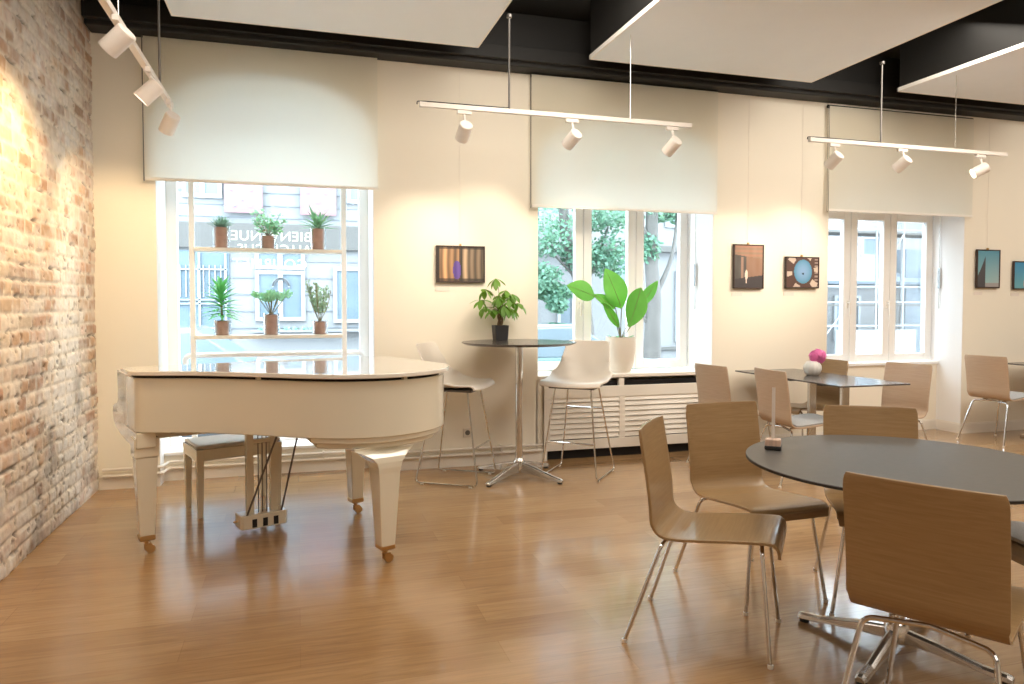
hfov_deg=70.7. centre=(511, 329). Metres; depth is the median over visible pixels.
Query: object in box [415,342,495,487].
bar stool
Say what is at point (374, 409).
grand piano
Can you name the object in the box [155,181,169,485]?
trim
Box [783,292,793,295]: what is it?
card
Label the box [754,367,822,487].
dining chair
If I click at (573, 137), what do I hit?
spotlight
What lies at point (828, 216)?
trim
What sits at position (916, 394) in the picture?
dining chair
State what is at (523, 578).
floor
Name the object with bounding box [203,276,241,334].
potted plant
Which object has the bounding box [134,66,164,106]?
spotlight
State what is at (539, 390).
wall niche
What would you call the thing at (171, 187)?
window
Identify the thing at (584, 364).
bar stool
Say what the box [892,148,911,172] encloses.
spotlight
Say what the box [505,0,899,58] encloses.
ceiling
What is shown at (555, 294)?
street tree
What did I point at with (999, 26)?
trim
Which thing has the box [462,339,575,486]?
bar table
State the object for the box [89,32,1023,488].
wall
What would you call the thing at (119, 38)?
spotlight
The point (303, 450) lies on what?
trim
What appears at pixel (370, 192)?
trim
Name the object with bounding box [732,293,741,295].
card
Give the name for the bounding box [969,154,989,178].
spotlight
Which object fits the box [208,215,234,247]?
potted plant
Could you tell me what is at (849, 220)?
window
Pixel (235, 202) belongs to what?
building
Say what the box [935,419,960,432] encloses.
baseboard
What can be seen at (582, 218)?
window
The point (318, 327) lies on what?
potted plant
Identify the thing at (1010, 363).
rectangular table
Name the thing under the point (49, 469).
wall
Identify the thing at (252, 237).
lettering
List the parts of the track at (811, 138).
suspension rod, rail, suspension rod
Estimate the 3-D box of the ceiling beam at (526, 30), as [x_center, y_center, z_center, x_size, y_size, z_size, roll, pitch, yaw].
[3.354,-2.474,7.153,13.440,0.445,0.189,-1,2,-17]
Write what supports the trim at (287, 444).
attached to the wall at (434, 189)
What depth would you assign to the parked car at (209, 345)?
8.30 m
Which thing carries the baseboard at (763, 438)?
attached to the wall at (434, 189)
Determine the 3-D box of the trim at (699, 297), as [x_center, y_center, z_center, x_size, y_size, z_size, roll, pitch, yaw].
[1.845,-0.195,7.148,0.004,2.700,0.508,-1,2,-17]
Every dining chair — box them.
[622,415,786,669]
[673,401,828,615]
[686,363,770,462]
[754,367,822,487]
[771,359,848,435]
[813,405,946,629]
[842,471,1023,683]
[881,362,931,439]
[956,354,1023,447]
[1011,521,1023,565]
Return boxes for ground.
[180,433,303,445]
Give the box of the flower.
[809,349,826,362]
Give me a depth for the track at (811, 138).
6.09 m
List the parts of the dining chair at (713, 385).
leg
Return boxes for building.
[177,182,358,359]
[538,208,676,358]
[827,219,922,360]
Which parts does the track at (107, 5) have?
suspension rod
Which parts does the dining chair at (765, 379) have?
leg, leg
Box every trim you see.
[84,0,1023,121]
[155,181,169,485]
[164,439,316,455]
[164,448,344,466]
[368,190,374,355]
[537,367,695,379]
[590,0,652,53]
[610,375,695,379]
[686,213,712,367]
[826,216,828,358]
[847,364,936,419]
[849,360,938,365]
[899,0,1023,86]
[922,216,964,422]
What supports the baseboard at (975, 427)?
attached to the wall at (434, 189)
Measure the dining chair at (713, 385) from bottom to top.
0.886 m
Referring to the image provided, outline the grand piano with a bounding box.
[113,355,448,561]
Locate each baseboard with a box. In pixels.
[99,471,159,489]
[164,456,368,480]
[401,448,542,469]
[760,432,822,441]
[918,419,935,429]
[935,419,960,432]
[960,419,1023,433]
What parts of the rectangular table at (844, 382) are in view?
leg, leg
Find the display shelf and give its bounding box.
[188,182,346,437]
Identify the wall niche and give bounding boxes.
[536,380,542,448]
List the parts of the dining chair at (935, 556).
leg, leg, leg, leg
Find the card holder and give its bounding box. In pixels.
[764,387,781,450]
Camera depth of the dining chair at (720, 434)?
3.72 m
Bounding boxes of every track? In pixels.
[98,0,173,107]
[417,14,691,127]
[807,61,1007,156]
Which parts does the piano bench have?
leg, leg, leg, leg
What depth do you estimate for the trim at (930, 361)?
7.88 m
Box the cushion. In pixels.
[184,434,279,449]
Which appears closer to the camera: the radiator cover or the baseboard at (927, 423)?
the radiator cover
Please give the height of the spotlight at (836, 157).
0.214 m
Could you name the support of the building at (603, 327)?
on the ground
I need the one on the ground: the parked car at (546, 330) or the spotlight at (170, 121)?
the parked car at (546, 330)
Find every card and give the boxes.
[436,287,449,290]
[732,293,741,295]
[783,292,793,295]
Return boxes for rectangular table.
[735,369,909,434]
[1008,362,1023,436]
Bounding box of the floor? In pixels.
[0,429,1023,683]
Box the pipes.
[102,443,542,477]
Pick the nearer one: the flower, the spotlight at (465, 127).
the spotlight at (465, 127)
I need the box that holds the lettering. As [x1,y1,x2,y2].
[231,230,309,268]
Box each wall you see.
[0,0,98,580]
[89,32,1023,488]
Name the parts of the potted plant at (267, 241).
glass, pot, stem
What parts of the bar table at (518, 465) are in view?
leg, leg, leg, leg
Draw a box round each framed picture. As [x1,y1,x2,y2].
[436,244,484,282]
[732,157,763,288]
[784,149,818,287]
[975,134,1000,287]
[1012,261,1023,288]
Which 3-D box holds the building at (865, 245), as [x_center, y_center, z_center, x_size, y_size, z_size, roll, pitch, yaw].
[14.689,-3.316,25.198,17.400,8.300,6.700,-1,2,-17]
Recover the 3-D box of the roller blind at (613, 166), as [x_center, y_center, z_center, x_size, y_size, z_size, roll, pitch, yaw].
[1.043,-1.648,6.533,1.850,1.170,0.056,-1,2,-17]
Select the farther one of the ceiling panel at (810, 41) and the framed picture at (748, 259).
the framed picture at (748, 259)
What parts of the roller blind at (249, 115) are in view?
pull chain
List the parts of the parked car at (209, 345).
cabin glass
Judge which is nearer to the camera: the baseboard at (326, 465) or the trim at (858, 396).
the baseboard at (326, 465)
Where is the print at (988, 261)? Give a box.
[978,250,998,286]
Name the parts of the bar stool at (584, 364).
sled frame, seat plate, sled frame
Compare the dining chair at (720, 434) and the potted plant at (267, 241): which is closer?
the dining chair at (720, 434)
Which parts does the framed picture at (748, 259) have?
frame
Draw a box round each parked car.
[180,325,284,440]
[538,322,677,370]
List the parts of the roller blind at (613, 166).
pull chain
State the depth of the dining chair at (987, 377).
7.27 m
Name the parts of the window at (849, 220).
sash, handle, sash, handle, sash, opening rod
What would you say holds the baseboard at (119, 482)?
attached to the wall at (434, 189)
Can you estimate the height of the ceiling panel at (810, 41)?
0.034 m
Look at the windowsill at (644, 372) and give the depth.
6.78 m
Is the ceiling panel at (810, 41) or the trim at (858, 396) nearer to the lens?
the ceiling panel at (810, 41)
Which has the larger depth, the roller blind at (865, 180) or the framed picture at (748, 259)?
the roller blind at (865, 180)
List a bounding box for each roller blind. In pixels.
[141,35,377,189]
[530,73,717,214]
[827,104,973,216]
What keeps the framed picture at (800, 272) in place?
attached to the wall at (434, 189)
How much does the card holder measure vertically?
0.270 m
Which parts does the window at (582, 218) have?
sash, handle, sash, sash, opening rod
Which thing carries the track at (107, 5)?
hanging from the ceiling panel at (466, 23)
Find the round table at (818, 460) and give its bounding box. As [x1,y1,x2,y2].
[746,435,1023,683]
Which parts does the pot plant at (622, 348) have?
stem, pot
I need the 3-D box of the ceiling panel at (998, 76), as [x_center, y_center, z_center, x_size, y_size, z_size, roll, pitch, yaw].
[5.664,-2.142,3.713,2.182,0.034,7.042,-1,2,-17]
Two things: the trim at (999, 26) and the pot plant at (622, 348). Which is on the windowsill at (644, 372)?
the pot plant at (622, 348)
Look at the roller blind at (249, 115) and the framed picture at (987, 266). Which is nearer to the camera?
the roller blind at (249, 115)
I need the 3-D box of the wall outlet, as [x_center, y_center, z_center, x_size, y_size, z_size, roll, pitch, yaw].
[-0.385,0.896,6.247,0.080,0.080,0.012,-1,2,-17]
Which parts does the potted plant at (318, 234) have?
pot, glass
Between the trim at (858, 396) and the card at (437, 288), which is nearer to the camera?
the card at (437, 288)
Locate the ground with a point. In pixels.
(207, 434)
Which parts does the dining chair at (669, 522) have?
leg, leg, leg, leg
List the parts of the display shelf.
post, post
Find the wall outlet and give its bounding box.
[463,428,470,436]
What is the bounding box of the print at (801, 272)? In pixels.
[787,258,817,286]
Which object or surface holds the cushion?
on the piano bench
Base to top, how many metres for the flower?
0.220 m
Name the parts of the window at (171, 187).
window rail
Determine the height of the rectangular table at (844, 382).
0.770 m
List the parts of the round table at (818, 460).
leg, leg, leg, leg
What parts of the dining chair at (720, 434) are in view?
leg, leg, leg, leg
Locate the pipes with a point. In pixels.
(500, 446)
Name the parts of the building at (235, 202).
door moulding, entrance door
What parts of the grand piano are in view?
leg, lyre post, pedal rod, pedal rod, pedal rod, lyre post, lid, cast plate, leg, tail moulding, leg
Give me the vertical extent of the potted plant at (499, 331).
0.521 m
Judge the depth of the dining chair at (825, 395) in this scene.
6.71 m
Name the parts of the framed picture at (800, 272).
frame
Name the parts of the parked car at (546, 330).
cabin glass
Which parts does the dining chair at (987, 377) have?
leg, leg, leg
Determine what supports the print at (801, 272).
attached to the framed picture at (800, 272)
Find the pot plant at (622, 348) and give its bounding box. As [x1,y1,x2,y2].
[567,268,657,372]
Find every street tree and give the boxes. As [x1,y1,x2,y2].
[538,207,644,335]
[601,210,677,358]
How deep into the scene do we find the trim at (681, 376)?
7.01 m
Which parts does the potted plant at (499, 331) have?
pot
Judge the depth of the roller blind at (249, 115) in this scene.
5.63 m
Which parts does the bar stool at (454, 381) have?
sled frame, seat plate, sled frame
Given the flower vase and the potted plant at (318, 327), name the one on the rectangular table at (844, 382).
the flower vase
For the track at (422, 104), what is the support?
hanging from the ceiling panel at (810, 41)
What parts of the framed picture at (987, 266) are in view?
frame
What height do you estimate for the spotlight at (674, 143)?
0.223 m
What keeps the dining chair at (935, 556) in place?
on the floor
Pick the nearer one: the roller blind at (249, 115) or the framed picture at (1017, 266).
the roller blind at (249, 115)
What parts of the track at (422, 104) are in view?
suspension rod, rail, suspension rod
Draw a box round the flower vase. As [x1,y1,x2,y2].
[803,361,821,375]
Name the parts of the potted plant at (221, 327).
glass, pot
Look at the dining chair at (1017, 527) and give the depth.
2.79 m
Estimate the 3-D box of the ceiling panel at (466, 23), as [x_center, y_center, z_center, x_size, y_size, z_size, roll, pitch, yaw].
[-0.305,-2.081,1.935,2.190,0.034,7.042,-1,2,-17]
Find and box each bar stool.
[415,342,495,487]
[539,340,613,481]
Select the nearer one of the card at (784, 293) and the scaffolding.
the card at (784, 293)
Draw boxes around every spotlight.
[98,14,135,58]
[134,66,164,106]
[158,99,180,135]
[455,110,472,143]
[562,118,581,149]
[662,126,681,156]
[824,143,843,169]
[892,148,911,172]
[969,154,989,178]
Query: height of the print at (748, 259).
0.409 m
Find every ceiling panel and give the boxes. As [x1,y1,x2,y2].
[164,0,511,47]
[589,0,1001,82]
[897,42,1023,104]
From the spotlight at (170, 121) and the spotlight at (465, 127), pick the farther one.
the spotlight at (465, 127)
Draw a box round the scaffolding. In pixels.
[827,221,922,362]
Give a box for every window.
[165,181,368,445]
[538,209,696,370]
[827,211,940,361]
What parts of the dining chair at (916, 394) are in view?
leg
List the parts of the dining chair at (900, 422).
leg, leg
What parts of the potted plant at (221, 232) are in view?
glass, pot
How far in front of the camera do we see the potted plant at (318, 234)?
6.04 m
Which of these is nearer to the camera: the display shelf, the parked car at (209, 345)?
the display shelf
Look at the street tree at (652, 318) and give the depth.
13.17 m
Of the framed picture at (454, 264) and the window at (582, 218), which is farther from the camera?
the window at (582, 218)
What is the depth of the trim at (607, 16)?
5.50 m
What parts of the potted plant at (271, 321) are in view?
stem, glass, pot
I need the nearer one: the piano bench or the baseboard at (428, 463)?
the piano bench
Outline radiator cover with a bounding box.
[543,377,697,460]
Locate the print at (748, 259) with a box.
[735,245,762,286]
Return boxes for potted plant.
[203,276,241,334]
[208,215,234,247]
[250,208,286,248]
[251,289,292,334]
[300,205,335,249]
[305,280,331,333]
[471,279,525,339]
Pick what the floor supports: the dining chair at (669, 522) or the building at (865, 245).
the dining chair at (669, 522)
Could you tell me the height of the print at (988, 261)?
0.399 m
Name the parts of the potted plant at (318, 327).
stem, glass, pot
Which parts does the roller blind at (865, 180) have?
pull chain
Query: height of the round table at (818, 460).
0.770 m
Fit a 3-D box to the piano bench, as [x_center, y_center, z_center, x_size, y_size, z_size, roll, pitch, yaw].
[-1.935,0.990,5.005,0.562,0.478,0.382,-1,2,-37]
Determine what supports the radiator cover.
on the floor
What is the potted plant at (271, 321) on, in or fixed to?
on the display shelf
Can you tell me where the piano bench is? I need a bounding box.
[183,434,281,518]

